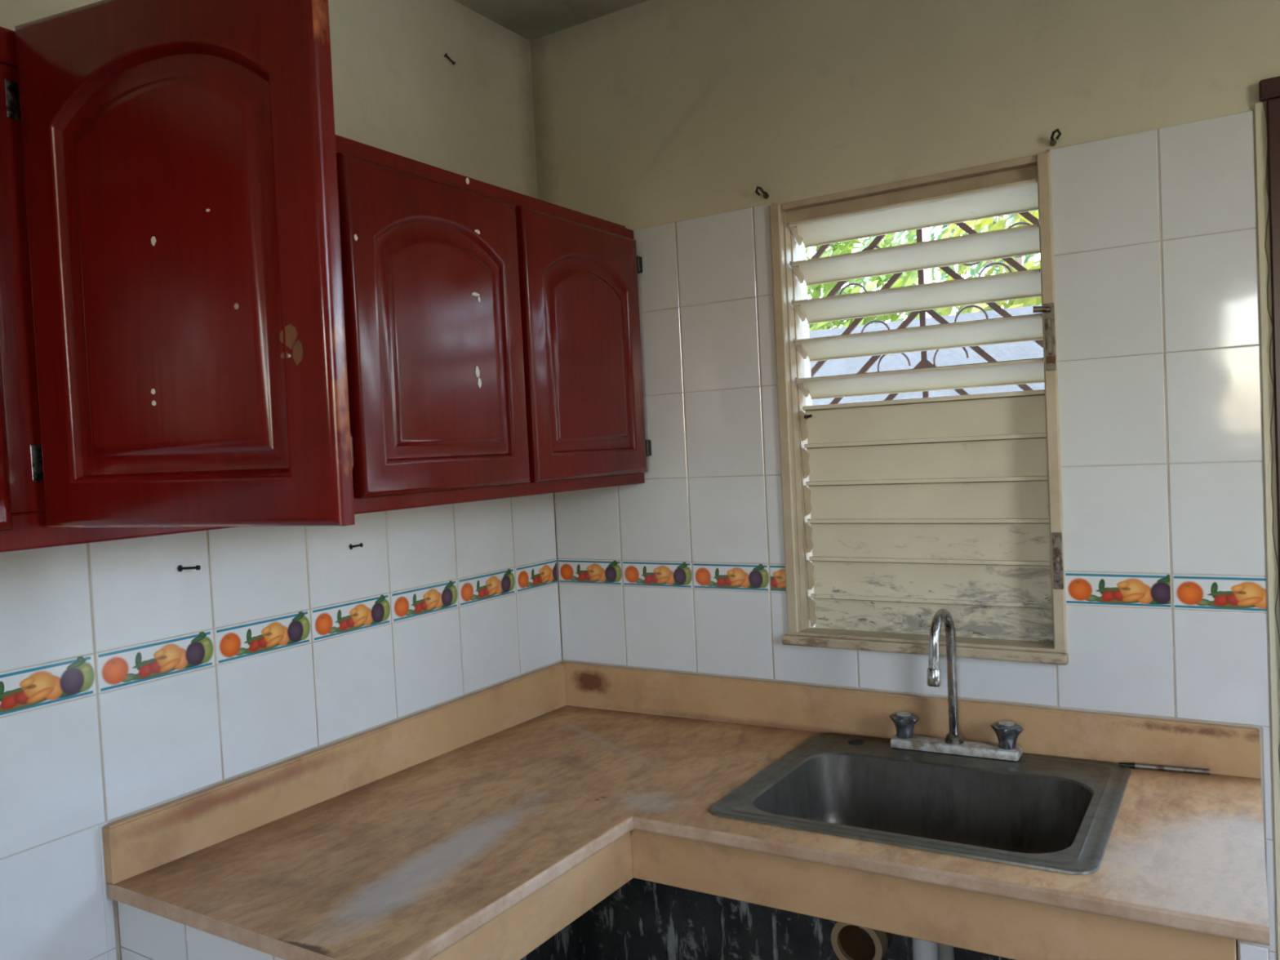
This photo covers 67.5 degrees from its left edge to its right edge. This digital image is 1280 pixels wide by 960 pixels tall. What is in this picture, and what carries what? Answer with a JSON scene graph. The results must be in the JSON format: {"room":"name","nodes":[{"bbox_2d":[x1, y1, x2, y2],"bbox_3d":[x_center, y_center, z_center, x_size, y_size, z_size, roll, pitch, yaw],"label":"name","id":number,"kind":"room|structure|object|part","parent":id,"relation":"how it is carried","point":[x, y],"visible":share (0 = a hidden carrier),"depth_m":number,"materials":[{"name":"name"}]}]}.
{"room":"kitchen","nodes":[
{"label":"kitchen","id":0,"kind":"room"},
{"bbox_2d":[0,0,577,959],"bbox_3d":[-1.256,0.278,0.925,0.154,2.570,3.704,-2,2,32],"label":"wall","id":1,"kind":"structure","parent":0,"point":[131,682],"depth_m":1.73,"materials":[{"name":"white tile"}]},
{"bbox_2d":[177,564,200,571],"bbox_3d":[-0.743,0.145,1.580,0.034,0.011,0.010,-3,2,4],"label":"nail","id":2,"kind":"object","parent":1,"relation":"attached to","point":[180,568],"visible":1,"depth_m":1.58,"materials":[{"name":"black metal"}]},
{"bbox_2d":[0,0,651,552],"bbox_3d":[-0.487,-0.244,1.354,0.721,0.614,2.101,-2,2,32],"label":"upper cabinet","id":3,"kind":"object","parent":1,"relation":"attached to","point":[221,307],"visible":1,"depth_m":1.08,"materials":[{"name":"red wood"}]},
{"bbox_3d":[-0.846,-0.205,0.910,0.023,0.548,0.425,-2,2,32],"label":"door","id":4,"kind":"part","parent":3,"relation":"part of","materials":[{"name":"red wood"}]},
{"bbox_3d":[-0.734,-0.445,1.120,0.004,0.044,0.013,-2,2,32],"label":"hinge plate","id":5,"kind":"part","parent":3,"relation":"part of","materials":[{"name":"metal"}]},
{"bbox_3d":[-0.713,-0.020,1.134,0.004,0.044,0.013,-2,2,32],"label":"hinge plate","id":6,"kind":"part","parent":3,"relation":"part of","materials":[{"name":"metal"}]},
{"bbox_3d":[-0.511,-0.241,1.046,0.434,0.586,0.026,-1,2,22],"label":"door","id":7,"kind":"part","parent":3,"relation":"part of","materials":[{"name":"red wood"}]},
{"bbox_3d":[-0.348,-0.256,1.705,0.023,0.548,0.430,-2,2,32],"label":"door","id":8,"kind":"part","parent":3,"relation":"part of","materials":[{"name":"red wood"}]},
{"bbox_3d":[-0.113,-0.280,2.079,0.023,0.548,0.425,-2,2,32],"label":"door","id":9,"kind":"part","parent":3,"relation":"part of","materials":[{"name":"red wood"}]},
{"bbox_3d":[-0.009,-0.508,2.265,0.026,0.038,0.018,-2,2,32],"label":"hinge plate","id":10,"kind":"part","parent":3,"relation":"part of","materials":[{"name":"black metal"}]},
{"bbox_3d":[0.012,-0.076,2.280,0.026,0.038,0.018,-2,2,32],"label":"hinge plate","id":11,"kind":"part","parent":3,"relation":"part of","materials":[{"name":"black metal"}]},
{"bbox_2d":[102,662,565,884],"bbox_3d":[-0.505,0.551,1.949,0.019,0.109,1.156,-2,2,32],"label":"backsplash","id":12,"kind":"structure","parent":1,"relation":"attached to","point":[138,843],"depth_m":1.78,"materials":[{"name":"wood"}]},
{"bbox_2d":[349,542,363,549],"bbox_3d":[-0.558,0.130,1.883,0.025,0.012,0.010,-3,2,8],"label":"nail","id":13,"kind":"object","parent":1,"relation":"attached to","point":[361,544],"visible":1,"depth_m":1.88,"materials":[{"name":"black metal"}]},
{"bbox_2d":[444,53,455,65],"bbox_3d":[-0.428,-0.947,2.154,0.026,0.025,0.010,-4,2,-21],"label":"nail","id":14,"kind":"object","parent":1,"relation":"attached to","point":[446,55],"visible":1,"depth_m":2.15,"materials":[{"name":"black metal"}]},
{"bbox_2d":[453,0,648,40],"bbox_3d":[0.011,-1.102,0.046,3.300,0.120,4.010,-2,2,32],"label":"ceiling","id":15,"kind":"structure","parent":0,"point":[531,20],"depth_m":2.26,"materials":[{"name":"paint"}]},
{"bbox_2d":[529,0,1279,959],"bbox_3d":[1.097,0.137,1.716,3.300,2.570,0.165,-2,2,32],"label":"wall","id":16,"kind":"structure","parent":0,"point":[663,121],"depth_m":1.89,"materials":[{"name":"white tile"}]},
{"bbox_2d":[755,186,768,199],"bbox_3d":[0.266,-0.627,2.088,0.030,0.026,0.015,-4,2,-25],"label":"curtain hook","id":17,"kind":"object","parent":16,"relation":"attached to","point":[766,195],"visible":1,"depth_m":2.08,"materials":[{"name":"black metal"}]},
{"bbox_2d":[810,360,826,377],"bbox_3d":[0.422,-0.261,2.248,0.040,0.035,0.012,-2,2,32],"label":"window grille","id":18,"kind":"object","parent":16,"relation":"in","point":[815,368],"depth_m":2.25,"materials":[{"name":"brown metal"}]},
{"bbox_2d":[811,244,830,258],"bbox_3d":[0.423,-0.531,2.230,0.045,0.028,0.012,-2,2,32],"label":"window grille","id":19,"kind":"object","parent":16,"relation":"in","point":[823,248],"depth_m":2.23,"materials":[{"name":"brown metal"}]},
{"bbox_2d":[829,397,843,404],"bbox_3d":[0.459,-0.184,2.229,0.032,0.013,0.012,-2,2,32],"label":"window grille","id":20,"kind":"object","parent":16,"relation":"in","point":[836,400],"depth_m":2.23,"materials":[{"name":"brown metal"}]},
{"bbox_2d":[826,280,866,297],"bbox_3d":[0.476,-0.442,2.202,0.096,0.031,0.012,-2,2,32],"label":"window grille","id":21,"kind":"object","parent":16,"relation":"in","point":[839,285],"depth_m":2.21,"materials":[{"name":"brown metal"}]},
{"bbox_2d":[841,317,863,334],"bbox_3d":[0.490,-0.353,2.199,0.052,0.034,0.012,-2,2,32],"label":"window grille","id":22,"kind":"object","parent":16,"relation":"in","point":[855,323],"depth_m":2.20,"materials":[{"name":"brown metal"}]},
{"bbox_2d":[831,921,893,959],"bbox_3d":[0.473,0.944,2.004,0.108,0.108,0.124,-2,2,32],"label":"stub","id":23,"kind":"object","parent":16,"relation":"attached to","point":[849,942],"visible":0.51,"depth_m":1.98,"materials":[{"name":"brown plastic"}]},
{"bbox_2d":[856,354,886,373],"bbox_3d":[0.529,-0.264,2.180,0.070,0.037,0.012,-2,2,32],"label":"window grille","id":24,"kind":"object","parent":16,"relation":"in","point":[871,362],"depth_m":2.18,"materials":[{"name":"brown metal"}]},
{"bbox_2d":[861,234,886,251],"bbox_3d":[0.530,-0.534,2.162,0.058,0.028,0.012,-2,2,32],"label":"window grille","id":25,"kind":"object","parent":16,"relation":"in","point":[874,244],"depth_m":2.16,"materials":[{"name":"brown metal"}]},
{"bbox_2d":[860,320,890,333],"bbox_3d":[0.535,-0.349,2.171,0.068,0.025,0.012,-2,2,32],"label":"window grille","id":26,"kind":"object","parent":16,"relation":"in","point":[873,321],"depth_m":2.17,"materials":[{"name":"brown metal"}]},
{"bbox_2d":[884,393,898,400],"bbox_3d":[0.569,-0.187,2.160,0.032,0.014,0.012,-2,2,32],"label":"window grille","id":27,"kind":"object","parent":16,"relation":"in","point":[891,397],"depth_m":2.16,"materials":[{"name":"brown metal"}]},
{"bbox_2d":[880,272,902,289],"bbox_3d":[0.566,-0.445,2.146,0.049,0.031,0.012,-2,2,32],"label":"window grille","id":28,"kind":"object","parent":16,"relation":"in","point":[895,277],"depth_m":2.14,"materials":[{"name":"brown metal"}]},
{"bbox_2d":[901,352,911,365],"bbox_3d":[0.596,-0.269,2.138,0.019,0.029,0.012,-2,2,32],"label":"window grille","id":29,"kind":"object","parent":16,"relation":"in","point":[908,359],"depth_m":2.14,"materials":[{"name":"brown metal"}]},
{"bbox_2d":[560,661,1260,778],"bbox_3d":[0.436,0.502,2.051,1.499,0.109,0.019,-2,2,32],"label":"backsplash","id":30,"kind":"structure","parent":16,"relation":"attached to","point":[1223,749],"depth_m":1.97,"materials":[{"name":"wood"}]},
{"bbox_2d":[768,151,1068,665],"bbox_3d":[0.558,-0.126,1.978,0.582,0.962,0.117,-2,2,32],"label":"window","id":31,"kind":"structure","parent":16,"relation":"in","point":[947,499],"depth_m":1.98,"materials":[{"name":"beige paint"}]},
{"bbox_3d":[0.578,0.340,1.988,0.582,0.029,0.078,-2,2,32],"label":"sill","id":32,"kind":"part","parent":31,"relation":"part of","materials":[{"name":"beige paint"}]},
{"bbox_3d":[0.750,-0.319,1.786,0.031,0.014,0.012,-2,2,23],"label":"lever","id":33,"kind":"part","parent":31,"relation":"part of","materials":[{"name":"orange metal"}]},
{"bbox_2d":[915,228,923,242],"bbox_3d":[0.617,-0.537,2.108,0.014,0.028,0.012,-2,2,32],"label":"window grille","id":34,"kind":"object","parent":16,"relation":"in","point":[919,232],"depth_m":2.11,"materials":[{"name":"brown metal"}]},
{"bbox_2d":[917,269,924,284],"bbox_3d":[0.622,-0.447,2.110,0.014,0.031,0.012,-2,2,32],"label":"window grille","id":35,"kind":"object","parent":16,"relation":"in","point":[920,273],"depth_m":2.11,"materials":[{"name":"brown metal"}]},
{"bbox_2d":[897,309,949,328],"bbox_3d":[0.626,-0.356,2.114,0.113,0.034,0.012,-2,2,32],"label":"window grille","id":36,"kind":"object","parent":16,"relation":"in","point":[932,313],"depth_m":2.11,"materials":[{"name":"brown metal"}]},
{"bbox_2d":[922,391,928,397],"bbox_3d":[0.634,-0.189,2.119,0.013,0.013,0.012,-2,2,32],"label":"window grille","id":37,"kind":"object","parent":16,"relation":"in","point":[926,393],"depth_m":2.12,"materials":[{"name":"brown metal"}]},
{"bbox_2d":[913,349,939,368],"bbox_3d":[0.634,-0.266,2.114,0.057,0.037,0.012,-2,2,32],"label":"window grille","id":38,"kind":"object","parent":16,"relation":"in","point":[924,362],"depth_m":2.11,"materials":[{"name":"brown metal"}]},
{"bbox_2d":[939,266,963,279],"bbox_3d":[0.677,-0.448,2.076,0.047,0.031,0.012,-2,2,32],"label":"window grille","id":39,"kind":"object","parent":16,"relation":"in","point":[947,269],"depth_m":2.07,"materials":[{"name":"brown metal"}]},
{"bbox_2d":[954,388,968,395],"bbox_3d":[0.699,-0.191,2.078,0.029,0.014,0.012,-2,2,32],"label":"window grille","id":40,"kind":"object","parent":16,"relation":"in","point":[961,391],"depth_m":2.08,"materials":[{"name":"brown metal"}]},
{"bbox_2d":[955,222,977,235],"bbox_3d":[0.702,-0.539,2.054,0.045,0.028,0.012,-2,2,32],"label":"window grille","id":41,"kind":"object","parent":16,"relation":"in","point":[962,225],"depth_m":2.05,"materials":[{"name":"brown metal"}]},
{"bbox_2d":[954,305,988,322],"bbox_3d":[0.713,-0.358,2.059,0.070,0.033,0.012,-2,2,32],"label":"window grille","id":42,"kind":"object","parent":16,"relation":"in","point":[968,306],"depth_m":2.06,"materials":[{"name":"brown metal"}]},
{"bbox_2d":[962,261,981,266],"bbox_3d":[0.713,-0.461,2.052,0.037,0.006,0.012,-2,2,32],"label":"window grille","id":43,"kind":"object","parent":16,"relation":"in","point":[974,264],"depth_m":2.05,"materials":[{"name":"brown metal"}]},
{"bbox_2d":[969,346,997,362],"bbox_3d":[0.737,-0.269,2.050,0.054,0.037,0.012,-2,2,32],"label":"window grille","id":44,"kind":"object","parent":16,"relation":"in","point":[978,349],"depth_m":2.05,"materials":[{"name":"brown metal"}]},
{"bbox_2d":[985,302,1012,317],"bbox_3d":[0.761,-0.360,2.028,0.052,0.034,0.012,-2,2,32],"label":"window grille","id":45,"kind":"object","parent":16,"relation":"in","point":[993,305],"depth_m":2.03,"materials":[{"name":"brown metal"}]},
{"bbox_2d":[977,254,1027,276],"bbox_3d":[0.765,-0.451,2.020,0.098,0.031,0.012,-2,2,32],"label":"window grille","id":46,"kind":"object","parent":16,"relation":"in","point":[1009,260],"depth_m":2.01,"materials":[{"name":"brown metal"}]},
{"bbox_2d":[1007,211,1039,228],"bbox_3d":[0.798,-0.542,1.993,0.061,0.028,0.012,-2,2,32],"label":"window grille","id":47,"kind":"object","parent":16,"relation":"in","point":[1028,216],"depth_m":1.99,"materials":[{"name":"brown metal"}]},
{"bbox_2d":[1016,383,1033,391],"bbox_3d":[0.809,-0.194,2.009,0.032,0.014,0.012,-2,2,32],"label":"window grille","id":48,"kind":"object","parent":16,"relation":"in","point":[1024,387],"depth_m":2.01,"materials":[{"name":"brown metal"}]},
{"bbox_2d":[1033,339,1043,347],"bbox_3d":[0.829,-0.282,1.991,0.017,0.016,0.012,-2,2,32],"label":"window grille","id":49,"kind":"object","parent":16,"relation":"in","point":[1040,342],"depth_m":1.99,"materials":[{"name":"brown metal"}]},
{"bbox_2d":[1049,128,1061,146],"bbox_3d":[0.767,-0.634,1.773,0.015,0.026,0.030,-3,2,-1],"label":"curtain hook","id":50,"kind":"object","parent":16,"relation":"attached to","point":[1052,143],"visible":1,"depth_m":1.77,"materials":[{"name":"black metal"}]},
{"bbox_2d":[1258,75,1279,598],"bbox_3d":[1.694,0.358,1.345,1.339,2.095,0.164,-2,2,32],"label":"door","id":51,"kind":"structure","parent":16,"relation":"in","point":[1268,88],"depth_m":1.60,"materials":[{"name":"red paint"}]},
{"bbox_3d":[0.142,1.573,0.134,3.300,0.100,4.010,-2,2,32],"label":"floor","id":52,"kind":"structure","parent":0,"visible":0},
{"bbox_2d":[102,661,1269,959],"bbox_3d":[0.149,0.976,1.577,1.502,0.996,1.175,-2,2,32],"label":"countertop","id":53,"kind":"structure","parent":52,"relation":"on","point":[482,824],"depth_m":1.54,"materials":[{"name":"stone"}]},
{"bbox_2d":[710,732,1131,959],"bbox_3d":[0.510,0.715,1.688,0.606,0.374,0.527,-2,2,32],"label":"sink","id":54,"kind":"object","parent":53,"relation":"in","point":[1040,811],"visible":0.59,"depth_m":1.76,"materials":[{"name":"metal"}]},
{"bbox_3d":[0.486,0.623,1.651,0.512,0.167,0.360,-2,2,32],"label":"bowl","id":55,"kind":"part","parent":54,"relation":"part of","materials":[{"name":"metal"}]},
{"bbox_2d":[888,608,1023,761],"bbox_3d":[0.586,0.390,1.832,0.259,0.291,0.148,-2,2,32],"label":"kitchen faucet","id":56,"kind":"object","parent":53,"relation":"on","point":[1007,732],"visible":1,"depth_m":1.86,"materials":[{"name":"silver metal"}]},
{"bbox_3d":[0.531,0.493,1.925,0.050,0.045,0.050,-3,2,-4],"label":"knob","id":57,"kind":"part","parent":56,"relation":"part of","materials":[{"name":"silver metal"}]},
{"bbox_3d":[0.579,0.380,1.825,0.021,0.269,0.123,-1,2,36],"label":"spout","id":58,"kind":"part","parent":56,"relation":"part of","materials":[{"name":"silver metal"}]},
{"bbox_3d":[0.615,0.522,1.871,0.244,0.023,0.044,-2,2,32],"label":"plate","id":59,"kind":"part","parent":56,"relation":"part of","materials":[{"name":"silver metal"}]},
{"bbox_3d":[0.698,0.485,1.820,0.050,0.045,0.050,-3,2,-4],"label":"knob","id":60,"kind":"part","parent":56,"relation":"part of","materials":[{"name":"silver metal"}]},
{"bbox_2d":[1118,762,1209,774],"bbox_3d":[0.934,0.514,1.710,0.143,0.012,0.011,-2,2,26],"label":"metal rod","id":61,"kind":"object","parent":53,"relation":"on","point":[1131,765],"visible":1,"depth_m":1.70,"materials":[{"name":"black"}]},
{"bbox_3d":[0.929,1.001,1.435,0.033,0.880,0.552,-2,2,32],"label":"panel","id":62,"kind":"part","parent":53,"relation":"part of","materials":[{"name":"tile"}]},
{"bbox_2d":[938,943,954,959],"bbox_3d":[0.617,1.040,1.936,0.042,0.800,0.042,-2,2,32],"label":"supply pipe","id":63,"kind":"object","parent":52,"relation":"on","point":[945,952],"visible":0.1,"depth_m":1.91,"materials":[{"name":"grey plastic"}]},
{"label":"outside","id":64,"kind":"structure","parent":0,"visible":0},
{"bbox_3d":[1.235,1.559,2.811,26.000,0.145,26.000,-2,2,32],"label":"ground","id":65,"kind":"structure","parent":64,"visible":0},
{"bbox_2d":[805,230,941,331],"bbox_3d":[0.896,-0.688,7.159,2.762,4.007,2.759,-2,2,32],"label":"tree","id":66,"kind":"object","parent":65,"relation":"on","point":[842,247],"visible":0.02,"depth_m":6.50,"materials":[{"name":"green plant"}]},
{"bbox_2d":[808,304,1044,603],"bbox_3d":[2.429,0.307,3.826,13.000,2.169,0.120,-2,2,32],"label":"wall","id":67,"kind":"structure","parent":65,"relation":"on","point":[1024,349],"depth_m":4.38,"materials":[{"name":"white paint"}]},
{"bbox_2d":[922,227,932,317],"bbox_3d":[1.499,-0.303,4.891,0.040,3.400,0.040,-2,2,32],"label":"pole","id":68,"kind":"object","parent":65,"relation":"on","point":[926,232],"visible":0.02,"depth_m":4.85,"materials":[{"name":"grey plastic"}]},
{"bbox_2d":[831,211,1041,324],"bbox_3d":[3.931,-1.740,9.889,3.835,5.628,3.856,-2,2,32],"label":"tree","id":69,"kind":"object","parent":65,"relation":"on","point":[973,271],"visible":0.02,"depth_m":9.70,"materials":[{"name":"green plant"}]},
{"bbox_2d":[935,209,1041,315],"bbox_3d":[3.125,-0.847,5.739,2.571,4.199,2.539,-2,2,32],"label":"tree","id":70,"kind":"object","parent":65,"relation":"on","point":[981,224],"visible":0.02,"depth_m":5.81,"materials":[{"name":"green plant"}]}
]}

